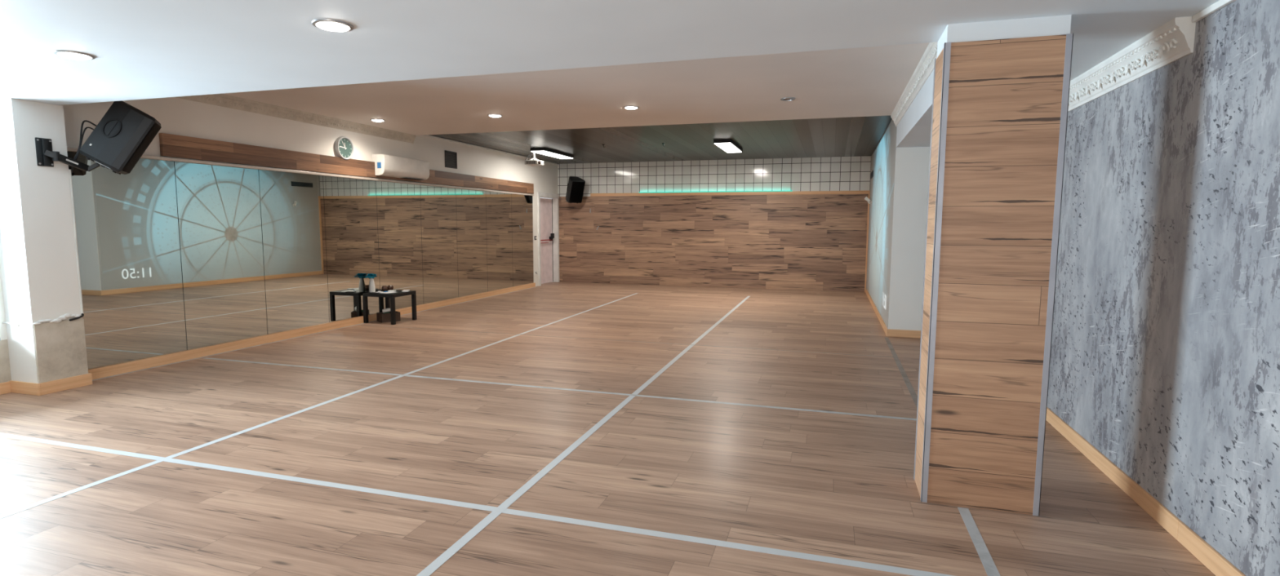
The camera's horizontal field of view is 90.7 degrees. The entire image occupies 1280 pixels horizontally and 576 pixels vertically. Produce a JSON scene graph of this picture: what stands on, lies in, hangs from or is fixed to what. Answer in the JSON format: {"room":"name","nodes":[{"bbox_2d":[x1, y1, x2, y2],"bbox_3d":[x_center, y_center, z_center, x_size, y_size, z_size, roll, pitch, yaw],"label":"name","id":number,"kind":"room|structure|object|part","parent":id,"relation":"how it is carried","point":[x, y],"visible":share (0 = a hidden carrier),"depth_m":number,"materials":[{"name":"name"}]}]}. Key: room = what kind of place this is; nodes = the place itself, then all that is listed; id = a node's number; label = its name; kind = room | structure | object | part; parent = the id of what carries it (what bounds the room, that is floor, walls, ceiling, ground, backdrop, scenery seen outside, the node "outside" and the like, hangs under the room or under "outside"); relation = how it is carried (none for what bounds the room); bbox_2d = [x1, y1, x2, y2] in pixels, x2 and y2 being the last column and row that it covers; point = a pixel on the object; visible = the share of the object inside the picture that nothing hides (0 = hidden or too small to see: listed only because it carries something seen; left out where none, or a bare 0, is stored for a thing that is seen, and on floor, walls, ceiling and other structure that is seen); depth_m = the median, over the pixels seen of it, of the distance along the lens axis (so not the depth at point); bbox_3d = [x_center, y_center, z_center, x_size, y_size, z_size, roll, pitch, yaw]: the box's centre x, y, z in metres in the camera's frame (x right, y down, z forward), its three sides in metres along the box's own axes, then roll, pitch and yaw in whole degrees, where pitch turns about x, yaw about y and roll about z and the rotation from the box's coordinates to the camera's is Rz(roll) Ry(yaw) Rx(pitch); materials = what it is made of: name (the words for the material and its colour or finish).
{"room":"fitness studio","nodes":[
{"label":"fitness studio","id":0,"kind":"room"},
{"bbox_2d":[0,267,7,340],"bbox_3d":[-6.657,-0.277,2.532,0.480,2.040,6.213,2,6,17],"label":"wall","id":1,"kind":"structure","parent":0,"point":[3,335],"depth_m":5.48,"materials":[{"name":"white paint"}]},
{"bbox_2d":[0,339,11,382],"bbox_3d":[-6.663,0.971,2.659,0.480,0.470,6.213,2,6,17],"label":"wall","id":2,"kind":"structure","parent":0,"point":[5,369],"depth_m":5.51,"materials":[{"name":"paint"}]},
{"bbox_2d":[0,381,11,395],"bbox_3d":[-6.429,1.165,2.598,0.016,0.100,6.195,2,6,17],"label":"baseboard","id":3,"kind":"structure","parent":2,"relation":"attached to","point":[5,388],"depth_m":5.51,"materials":[{"name":"brown wood"}]},
{"bbox_2d":[0,97,92,395],"bbox_3d":[-5.525,-0.352,5.642,0.850,2.510,0.417,2,6,17],"label":"column","id":4,"kind":"structure","parent":0,"point":[47,350],"depth_m":5.47,"materials":[{"name":"white paint"}]},
{"bbox_2d":[1,321,18,326],"bbox_3d":[-5.516,0.359,5.439,0.274,0.121,0.145,-4,7,-34],"label":"cord","id":5,"kind":"object","parent":4,"relation":"attached to","point":[4,322],"visible":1,"depth_m":5.48,"materials":[{"name":"white plastic"}]},
{"bbox_3d":[-5.300,0.852,5.695,0.370,0.105,0.417,2,6,17],"label":"skirting","id":6,"kind":"part","parent":4,"relation":"part of","materials":[{"name":"brown wood"}]},
{"bbox_2d":[35,137,100,172],"bbox_3d":[-5.045,-1.172,5.583,0.094,0.262,0.438,3,6,25],"label":"bracket","id":7,"kind":"object","parent":4,"relation":"attached to","point":[46,157],"visible":1,"depth_m":5.46,"materials":[{"name":"black metal"}]},
{"bbox_3d":[-5.127,-1.170,5.446,0.030,0.240,0.120,2,6,17],"label":"wall plate","id":8,"kind":"part","parent":7,"relation":"part of","materials":[{"name":"black metal"}]},
{"bbox_3d":[-5.020,-1.115,5.586,0.004,0.044,0.097,2,6,14],"label":"maker plate","id":9,"kind":"part","parent":7,"relation":"part of","materials":[{"name":"white plastic"}]},
{"bbox_3d":[-5.040,-1.113,5.604,0.045,0.134,0.257,2,6,14],"label":"arm","id":10,"kind":"part","parent":7,"relation":"part of","materials":[{"name":"black metal"}]},
{"bbox_3d":[-4.973,-1.099,5.743,0.101,0.083,0.040,-3,7,-28],"label":"post","id":11,"kind":"part","parent":7,"relation":"part of","materials":[{"name":"black metal"}]},
{"bbox_2d":[80,101,161,174],"bbox_3d":[-4.774,-1.384,5.827,0.582,0.663,0.378,-3,7,-30],"label":"loudspeaker","id":12,"kind":"object","parent":7,"relation":"attached to","point":[122,135],"visible":1,"depth_m":5.69,"materials":[{"name":"black plastic"}]},
{"bbox_2d":[71,127,93,173],"bbox_3d":[-5.012,-1.244,5.696,0.201,0.421,0.036,-5,8,-41],"label":"cable","id":13,"kind":"object","parent":12,"relation":"attached to","point":[86,128],"visible":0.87,"depth_m":5.67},
{"bbox_2d":[73,120,96,168],"bbox_3d":[-5.018,-1.284,5.704,0.200,0.460,0.047,-4,7,-36],"label":"cable","id":14,"kind":"object","parent":12,"relation":"attached to","point":[83,122],"visible":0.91,"depth_m":5.69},
{"bbox_3d":[-4.737,-1.435,5.666,0.155,0.176,0.045,-1,6,-13],"label":"handle","id":15,"kind":"part","parent":12,"relation":"part of","materials":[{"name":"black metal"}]},
{"bbox_2d":[122,123,161,173],"bbox_3d":[-4.645,-1.300,5.911,0.016,0.520,0.330,33,-11,-29],"label":"grille","id":16,"kind":"object","parent":12,"relation":"attached to","point":[151,131],"depth_m":5.80,"materials":[{"name":"black metal"}]},
{"bbox_2d":[68,169,83,315],"bbox_3d":[-5.097,-0.402,5.709,0.027,1.320,0.024,2,6,17],"label":"power cord","id":17,"kind":"object","parent":4,"relation":"attached to","point":[69,171],"visible":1,"depth_m":5.70,"materials":[{"name":"white plastic"}]},
{"bbox_2d":[69,313,84,320],"bbox_3d":[-5.100,0.262,5.719,0.038,0.059,0.125,2,6,17],"label":"cable","id":18,"kind":"object","parent":4,"relation":"on","point":[82,314],"visible":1,"depth_m":5.71,"materials":[{"name":"black plastic"}]},
{"bbox_2d":[59,97,557,286],"bbox_3d":[-3.773,-1.232,10.966,0.175,3.200,10.990,2,6,17],"label":"wall","id":19,"kind":"structure","parent":0,"point":[176,116],"depth_m":8.23,"materials":[{"name":"white paint"}]},
{"bbox_2d":[66,151,186,369],"bbox_3d":[-5.112,-0.281,6.305,0.008,2.035,1.070,2,6,17],"label":"mirror panel","id":20,"kind":"object","parent":19,"relation":"attached to","point":[127,226],"visible":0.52,"depth_m":6.32,"materials":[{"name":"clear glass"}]},
{"bbox_2d":[173,161,267,350],"bbox_3d":[-4.806,-0.382,7.310,0.008,2.035,1.030,2,6,17],"label":"mirror panel","id":21,"kind":"object","parent":19,"relation":"attached to","point":[219,206],"visible":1,"depth_m":7.26,"materials":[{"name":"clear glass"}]},
{"bbox_2d":[257,169,328,334],"bbox_3d":[-4.508,-0.480,8.288,0.008,2.035,1.015,2,6,17],"label":"mirror panel","id":22,"kind":"object","parent":19,"relation":"attached to","point":[292,204],"visible":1,"depth_m":8.24,"materials":[{"name":"clear glass"}]},
{"bbox_2d":[174,93,416,143],"bbox_3d":[-4.491,-2.224,8.059,0.060,0.130,5.126,2,6,17],"label":"trim","id":23,"kind":"structure","parent":19,"relation":"attached to","point":[219,100],"depth_m":8.16,"materials":[{"name":"paint"}]},
{"bbox_2d":[66,147,533,195],"bbox_3d":[-3.871,-1.711,10.203,0.048,0.030,9.512,2,6,17],"label":"trim","id":24,"kind":"structure","parent":19,"relation":"attached to","point":[69,149],"depth_m":8.15,"materials":[{"name":"wood"}]},
{"bbox_2d":[88,283,535,380],"bbox_3d":[-3.879,0.380,10.425,0.046,0.100,9.530,2,6,17],"label":"baseboard","id":25,"kind":"structure","parent":19,"relation":"attached to","point":[141,364],"depth_m":7.71,"materials":[{"name":"brown wood"}]},
{"bbox_2d":[334,136,354,159],"bbox_3d":[-4.214,-1.996,9.013,0.056,0.330,0.330,2,6,17],"label":"wall clock","id":26,"kind":"object","parent":19,"relation":"attached to","point":[344,146],"visible":1,"depth_m":9.00,"materials":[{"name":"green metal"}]},
{"bbox_2d":[159,133,533,194],"bbox_3d":[-3.736,-1.900,10.642,0.042,0.235,8.562,2,6,17],"label":"trim","id":27,"kind":"structure","parent":19,"relation":"attached to","point":[171,145],"depth_m":8.15,"materials":[{"name":"brown wood"}]},
{"bbox_2d":[322,175,380,322],"bbox_3d":[-4.206,-0.580,9.278,0.008,2.035,1.055,2,6,17],"label":"mirror panel","id":28,"kind":"object","parent":19,"relation":"attached to","point":[350,206],"visible":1,"depth_m":9.21,"materials":[{"name":"clear glass"}]},
{"bbox_2d":[375,181,423,312],"bbox_3d":[-3.895,-0.682,10.300,0.008,2.035,1.080,2,6,17],"label":"mirror panel","id":29,"kind":"object","parent":19,"relation":"attached to","point":[398,205],"visible":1,"depth_m":10.27,"materials":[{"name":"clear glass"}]},
{"bbox_2d":[372,154,429,180],"bbox_3d":[-3.802,-1.920,10.112,0.216,0.319,1.122,2,6,17],"label":"air conditioner","id":30,"kind":"object","parent":19,"relation":"attached to","point":[388,166],"visible":1,"depth_m":9.93,"materials":[{"name":"white plastic"}]},
{"bbox_2d":[419,185,458,304],"bbox_3d":[-3.583,-0.785,11.326,0.008,2.035,1.065,2,6,17],"label":"mirror panel","id":31,"kind":"object","parent":19,"relation":"attached to","point":[437,204],"visible":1,"depth_m":11.29,"materials":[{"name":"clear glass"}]},
{"bbox_2d":[444,150,457,168],"bbox_3d":[-3.457,-2.346,11.556,0.015,0.300,0.370,2,6,17],"label":"air vent","id":32,"kind":"object","parent":19,"relation":"in","point":[451,157],"visible":1,"depth_m":11.56,"materials":[{"name":"black metal"}]},
{"bbox_2d":[455,188,487,297],"bbox_3d":[-3.273,-0.887,12.342,0.008,2.035,1.060,2,6,17],"label":"mirror panel","id":33,"kind":"object","parent":19,"relation":"attached to","point":[471,212],"visible":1,"depth_m":12.31,"materials":[{"name":"clear glass"}]},
{"bbox_2d":[422,134,558,164],"bbox_3d":[-2.918,-2.856,13.261,0.030,0.030,5.814,2,6,17],"label":"trim","id":34,"kind":"structure","parent":19,"relation":"attached to","point":[427,135],"depth_m":12.49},
{"bbox_2d":[485,191,512,291],"bbox_3d":[-2.963,-0.989,13.359,0.008,2.035,1.065,2,6,17],"label":"mirror panel","id":35,"kind":"object","parent":19,"relation":"attached to","point":[498,205],"visible":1,"depth_m":13.32,"materials":[{"name":"clear glass"}]},
{"bbox_2d":[511,194,533,286],"bbox_3d":[-2.660,-1.088,14.353,0.008,2.035,1.013,2,6,17],"label":"mirror panel","id":36,"kind":"object","parent":19,"relation":"attached to","point":[522,205],"visible":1,"depth_m":14.33,"materials":[{"name":"clear glass"}]},
{"bbox_2d":[537,192,559,285],"bbox_3d":[-2.337,-1.219,15.667,0.215,2.235,1.174,2,6,17],"label":"door","id":37,"kind":"structure","parent":19,"relation":"in","point":[548,209],"depth_m":15.91,"materials":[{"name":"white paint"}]},
{"bbox_2d":[222,42,929,135],"bbox_3d":[-1.037,-2.291,6.960,7.680,0.258,5.201,2,6,17],"label":"ceiling","id":38,"kind":"structure","parent":0,"point":[862,82],"depth_m":7.13,"materials":[{"name":"paint"}]},
{"bbox_2d":[370,119,385,122],"bbox_3d":[-3.703,-2.362,8.925,0.196,0.023,0.196,2,6,17],"label":"recessed light","id":39,"kind":"object","parent":38,"relation":"in","point":[373,120],"visible":1,"depth_m":8.89,"materials":[{"name":"metal"}]},
{"bbox_2d":[487,114,502,117],"bbox_3d":[-1.947,-2.310,8.490,0.196,0.023,0.196,2,6,17],"label":"recessed light","id":40,"kind":"object","parent":38,"relation":"in","point":[489,115],"visible":1,"depth_m":8.45,"materials":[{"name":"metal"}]},
{"bbox_2d":[623,106,639,109],"bbox_3d":[-0.109,-2.238,7.864,0.196,0.023,0.196,2,6,17],"label":"recessed light","id":41,"kind":"object","parent":38,"relation":"in","point":[624,107],"visible":1,"depth_m":7.82,"materials":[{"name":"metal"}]},
{"bbox_2d":[780,97,795,101],"bbox_3d":[1.705,-2.176,7.281,0.170,0.012,0.170,2,6,17],"label":"ceiling sensor","id":42,"kind":"object","parent":38,"relation":"attached to","point":[786,99],"visible":1,"depth_m":7.26,"materials":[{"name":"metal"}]},
{"bbox_2d":[0,281,1215,575],"bbox_3d":[-0.873,0.851,6.915,9.200,0.100,17.700,2,6,17],"label":"floor","id":43,"kind":"structure","parent":0,"point":[837,486],"depth_m":4.00,"materials":[{"name":"laminate"}]},
{"bbox_2d":[92,287,533,381],"bbox_3d":[-3.840,0.431,10.413,0.032,0.001,9.480,2,6,17],"label":"tape","id":44,"kind":"object","parent":43,"relation":"on","point":[532,287],"visible":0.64,"depth_m":7.66,"materials":[{"name":"brown wood"}]},
{"bbox_2d":[0,293,638,519],"bbox_3d":[-2.164,0.806,6.805,0.050,0.001,14.550,2,6,17],"label":"tape","id":45,"kind":"object","parent":43,"relation":"on","point":[116,476],"visible":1,"depth_m":4.44,"materials":[{"name":"white plastic"}]},
{"bbox_2d":[376,311,400,323],"bbox_3d":[-3.848,0.440,9.671,0.280,0.135,0.210,-5,8,-43],"label":"storage box","id":46,"kind":"object","parent":43,"relation":"on","point":[385,317],"visible":0.74,"depth_m":9.57,"materials":[{"name":"brown cardboard"}]},
{"bbox_2d":[382,308,390,312],"bbox_3d":[-3.828,0.340,9.613,0.174,0.068,0.056,-3,7,-31],"label":"spray bottle","id":47,"kind":"object","parent":46,"relation":"on","point":[386,310],"visible":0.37,"depth_m":9.58,"materials":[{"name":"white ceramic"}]},
{"bbox_2d":[362,289,417,324],"bbox_3d":[-3.809,0.284,9.635,0.535,0.452,0.545,2,6,17],"label":"side table","id":48,"kind":"object","parent":43,"relation":"on","point":[389,298],"visible":0.79,"depth_m":9.45,"materials":[{"name":"black laminate"}]},
{"bbox_3d":[-4.113,0.324,9.472,0.050,0.402,0.050,2,6,17],"label":"leg","id":49,"kind":"part","parent":48,"relation":"part of","materials":[{"name":"black laminate"}]},
{"bbox_2d":[364,273,377,292],"bbox_3d":[-4.041,-0.078,9.526,0.168,0.289,0.196,2,6,17],"label":"vase","id":50,"kind":"object","parent":48,"relation":"on","point":[371,283],"visible":1,"depth_m":9.51,"materials":[{"name":"white ceramic"}]},
{"bbox_2d":[377,291,395,293],"bbox_3d":[-3.847,0.065,9.543,0.296,0.002,0.210,3,6,24],"label":"paper sheet","id":51,"kind":"object","parent":48,"relation":"on","point":[380,291],"visible":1,"depth_m":9.51,"materials":[{"name":"white paper"}]},
{"bbox_3d":[-3.969,0.277,9.943,0.050,0.402,0.050,2,6,17],"label":"leg","id":52,"kind":"part","parent":48,"relation":"part of","materials":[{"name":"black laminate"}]},
{"bbox_3d":[-3.649,0.341,9.332,0.050,0.402,0.050,2,6,17],"label":"leg","id":53,"kind":"part","parent":48,"relation":"part of","materials":[{"name":"black laminate"}]},
{"bbox_3d":[-3.505,0.293,9.803,0.050,0.402,0.050,2,6,17],"label":"leg","id":54,"kind":"part","parent":48,"relation":"part of","materials":[{"name":"black laminate"}]},
{"bbox_3d":[-3.899,0.037,9.766,0.195,0.012,0.299,1,6,11],"label":"tray","id":55,"kind":"object","parent":48,"relation":"on","visible":0},
{"bbox_2d":[381,285,387,291],"bbox_3d":[-3.925,0.005,9.713,0.092,0.074,0.092,2,6,17],"label":"glass jar","id":56,"kind":"object","parent":55,"relation":"on","point":[384,288],"visible":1,"depth_m":9.68,"materials":[{"name":"brown glass"}]},
{"bbox_2d":[387,285,393,290],"bbox_3d":[-3.875,-0.005,9.807,0.092,0.074,0.092,2,6,17],"label":"glass jar","id":57,"kind":"object","parent":55,"relation":"on","point":[389,287],"visible":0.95,"depth_m":9.77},
{"bbox_2d":[0,432,955,575],"bbox_3d":[-1.682,1.133,3.603,8.480,0.002,0.050,2,6,17],"label":"tape","id":58,"kind":"object","parent":43,"relation":"on","point":[626,529],"visible":1,"depth_m":3.28,"materials":[{"name":"white plastic"}]},
{"bbox_2d":[204,357,916,420],"bbox_3d":[-1.312,0.898,5.934,7.330,0.002,0.044,2,6,17],"label":"tape","id":59,"kind":"object","parent":43,"relation":"on","point":[721,402],"visible":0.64,"depth_m":5.67,"materials":[{"name":"white plastic"}]},
{"bbox_2d":[416,296,750,575],"bbox_3d":[0.151,0.874,6.238,0.053,0.001,14.800,2,6,17],"label":"tape","id":60,"kind":"object","parent":43,"relation":"on","point":[437,563],"visible":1,"depth_m":3.76,"materials":[{"name":"white plastic"}]},
{"bbox_2d":[957,507,1000,575],"bbox_3d":[1.374,1.287,2.228,0.052,0.001,2.395,2,6,17],"label":"tape","id":61,"kind":"object","parent":43,"relation":"on","point":[990,568],"visible":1,"depth_m":2.99,"materials":[{"name":"white plastic"}]},
{"bbox_2d":[0,0,1219,105],"bbox_3d":[-2.478,-1.506,1.310,9.200,0.690,6.545,2,6,17],"label":"ceiling","id":62,"kind":"structure","parent":0,"point":[142,49],"depth_m":3.38,"materials":[{"name":"white paint"}]},
{"bbox_2d":[53,50,95,59],"bbox_3d":[-3.443,-1.410,3.848,0.196,0.023,0.196,2,6,17],"label":"recessed light","id":63,"kind":"object","parent":62,"relation":"in","point":[68,54],"visible":1,"depth_m":3.81,"materials":[{"name":"metal"}]},
{"bbox_2d":[311,18,353,31],"bbox_3d":[-1.579,-1.341,3.250,0.196,0.023,0.196,2,6,17],"label":"recessed light","id":64,"kind":"object","parent":62,"relation":"in","point":[333,25],"visible":1,"depth_m":3.21,"materials":[{"name":"metal"}]},
{"bbox_2d":[427,115,892,164],"bbox_3d":[0.561,-2.847,12.201,7.680,0.198,5.814,2,6,17],"label":"ceiling","id":65,"kind":"structure","parent":0,"point":[855,136],"depth_m":11.44,"materials":[{"name":"grey paint"}]},
{"bbox_2d":[524,151,543,166],"bbox_3d":[-2.142,-2.651,12.777,0.333,0.332,0.323,2,6,17],"label":"projector","id":66,"kind":"object","parent":65,"relation":"hanging from","point":[531,162],"visible":0.98,"depth_m":12.67,"materials":[{"name":"white plastic"}]},
{"bbox_2d":[529,147,573,159],"bbox_3d":[-1.836,-2.839,13.350,0.320,0.072,1.500,2,6,17],"label":"ceiling light","id":67,"kind":"object","parent":65,"relation":"attached to","point":[544,151],"visible":1,"depth_m":13.09,"materials":[{"name":"white plastic"}]},
{"bbox_2d":[531,151,573,159],"bbox_3d":[-1.836,-2.810,13.352,0.290,0.014,1.470,2,6,17],"label":"diffuser","id":68,"kind":"object","parent":67,"relation":"attached to","point":[556,154],"depth_m":13.34,"materials":[{"name":"white plastic"}]},
{"bbox_2d":[713,139,742,152],"bbox_3d":[1.685,-2.683,11.977,0.320,0.072,1.500,2,6,17],"label":"ceiling light","id":69,"kind":"object","parent":65,"relation":"attached to","point":[727,145],"visible":1,"depth_m":11.67,"materials":[{"name":"white plastic"}]},
{"bbox_2d":[540,155,871,292],"bbox_3d":[1.677,-1.627,15.094,9.200,3.200,0.170,2,6,17],"label":"wall","id":70,"kind":"structure","parent":0,"point":[813,236],"depth_m":14.97,"materials":[{"name":"brown wood"}]},
{"bbox_2d":[652,191,792,192],"bbox_3d":[1.727,-2.275,14.943,3.660,0.016,0.018,2,6,17],"label":"led strip","id":71,"kind":"object","parent":70,"relation":"on","point":[730,191],"visible":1,"depth_m":14.91,"materials":[{"name":"teal plastic"}]},
{"bbox_3d":[1.915,-2.224,14.888,6.595,0.074,0.030,2,6,17],"label":"rail","id":72,"kind":"part","parent":70,"relation":"part of","materials":[{"name":"brown wood"}]},
{"bbox_3d":[-1.783,-2.289,15.918,0.198,0.220,0.185,2,6,17],"label":"bracket","id":73,"kind":"object","parent":70,"relation":"attached to","visible":0},
{"bbox_2d":[565,176,585,204],"bbox_3d":[-1.622,-2.420,15.578,0.376,0.664,0.532,-4,7,-33],"label":"loudspeaker","id":74,"kind":"object","parent":73,"relation":"attached to","point":[575,186],"visible":1,"depth_m":15.44,"materials":[{"name":"black plastic"}]},
{"bbox_2d":[568,182,585,202],"bbox_3d":[-1.534,-2.342,15.450,0.330,0.520,0.016,-4,29,-33],"label":"grille","id":75,"kind":"object","parent":74,"relation":"attached to","point":[576,188],"depth_m":15.43,"materials":[{"name":"black metal"}]},
{"bbox_2d":[866,120,897,328],"bbox_3d":[4.712,-1.203,11.056,1.035,3.200,5.900,2,6,17],"label":"wall","id":76,"kind":"structure","parent":0,"point":[883,157],"depth_m":10.19,"materials":[{"name":"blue paint"}]},
{"bbox_2d":[864,191,870,292],"bbox_3d":[5.041,-1.025,14.017,0.030,2.250,0.045,2,6,17],"label":"trim","id":77,"kind":"structure","parent":76,"relation":"attached to","point":[868,191],"depth_m":14.00,"materials":[{"name":"brown wood"}]},
{"bbox_2d":[864,196,871,204],"bbox_3d":[4.721,-1.812,13.049,0.182,0.148,0.069,-1,6,-10],"label":"wall spotlight","id":78,"kind":"object","parent":76,"relation":"attached to","point":[866,198],"visible":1,"depth_m":13.02,"materials":[{"name":"white plastic"}]},
{"bbox_2d":[870,170,873,179],"bbox_3d":[4.884,-2.384,13.312,0.015,0.125,0.740,2,6,17],"label":"air vent","id":79,"kind":"object","parent":76,"relation":"in","point":[872,172],"visible":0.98,"depth_m":13.28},
{"bbox_2d":[865,288,887,335],"bbox_3d":[4.190,0.326,11.322,0.015,0.100,5.840,2,6,17],"label":"baseboard","id":80,"kind":"structure","parent":76,"relation":"attached to","point":[882,322],"depth_m":10.37,"materials":[{"name":"brown wood"}]},
{"bbox_2d":[890,42,937,126],"bbox_3d":[2.605,-1.962,5.897,0.075,0.150,5.176,2,6,17],"label":"trim","id":81,"kind":"structure","parent":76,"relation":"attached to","point":[925,67],"depth_m":6.01,"materials":[{"name":"beige paint"}]},
{"bbox_2d":[888,146,929,330],"bbox_3d":[3.781,-0.580,8.300,0.883,2.510,0.008,2,6,17],"label":"wall","id":82,"kind":"structure","parent":0,"point":[912,164],"depth_m":8.36,"materials":[{"name":"white paint"}]},
{"bbox_2d":[886,328,920,337],"bbox_3d":[3.765,0.619,8.413,0.898,0.100,0.015,2,6,17],"label":"baseboard","id":83,"kind":"structure","parent":82,"relation":"attached to","point":[890,332],"depth_m":8.47,"materials":[{"name":"brown wood"}]},
{"bbox_2d":[913,14,1073,515],"bbox_3d":[1.856,-0.090,3.394,0.564,2.510,0.338,2,6,17],"label":"column","id":84,"kind":"structure","parent":0,"point":[1001,88],"depth_m":3.24,"materials":[{"name":"brown wood"}]},
{"bbox_2d":[896,26,1160,147],"bbox_3d":[3.120,-1.926,5.685,1.035,0.690,5.115,2,6,17],"label":"ceiling beam","id":85,"kind":"structure","parent":0,"point":[1090,48],"depth_m":3.96,"materials":[{"name":"white paint"}]},
{"bbox_2d":[1046,0,1279,575],"bbox_3d":[2.586,-0.101,2.594,0.152,2.700,11.660,2,6,17],"label":"wall","id":86,"kind":"structure","parent":0,"point":[1165,351],"depth_m":3.05,"materials":[{"name":"grey concrete"}]},
{"bbox_2d":[1067,16,1195,112],"bbox_3d":[3.408,-1.481,5.571,0.085,0.170,5.250,2,6,17],"label":"trim","id":87,"kind":"structure","parent":86,"relation":"attached to","point":[1173,41],"depth_m":3.54,"materials":[{"name":"beige paint"}]},
{"bbox_2d":[1045,407,1245,575],"bbox_3d":[2.498,1.192,2.742,0.016,0.096,11.644,2,6,17],"label":"baseboard","id":88,"kind":"structure","parent":86,"relation":"attached to","point":[1210,557],"depth_m":3.27,"materials":[{"name":"brown wood"}]},
{"bbox_2d":[1191,0,1235,22],"bbox_3d":[1.745,-0.991,-0.001,0.022,0.032,6.400,2,6,17],"label":"trim","id":89,"kind":"structure","parent":86,"relation":"attached to","point":[1220,4],"depth_m":2.90,"materials":[{"name":"beige paint"}]}
]}

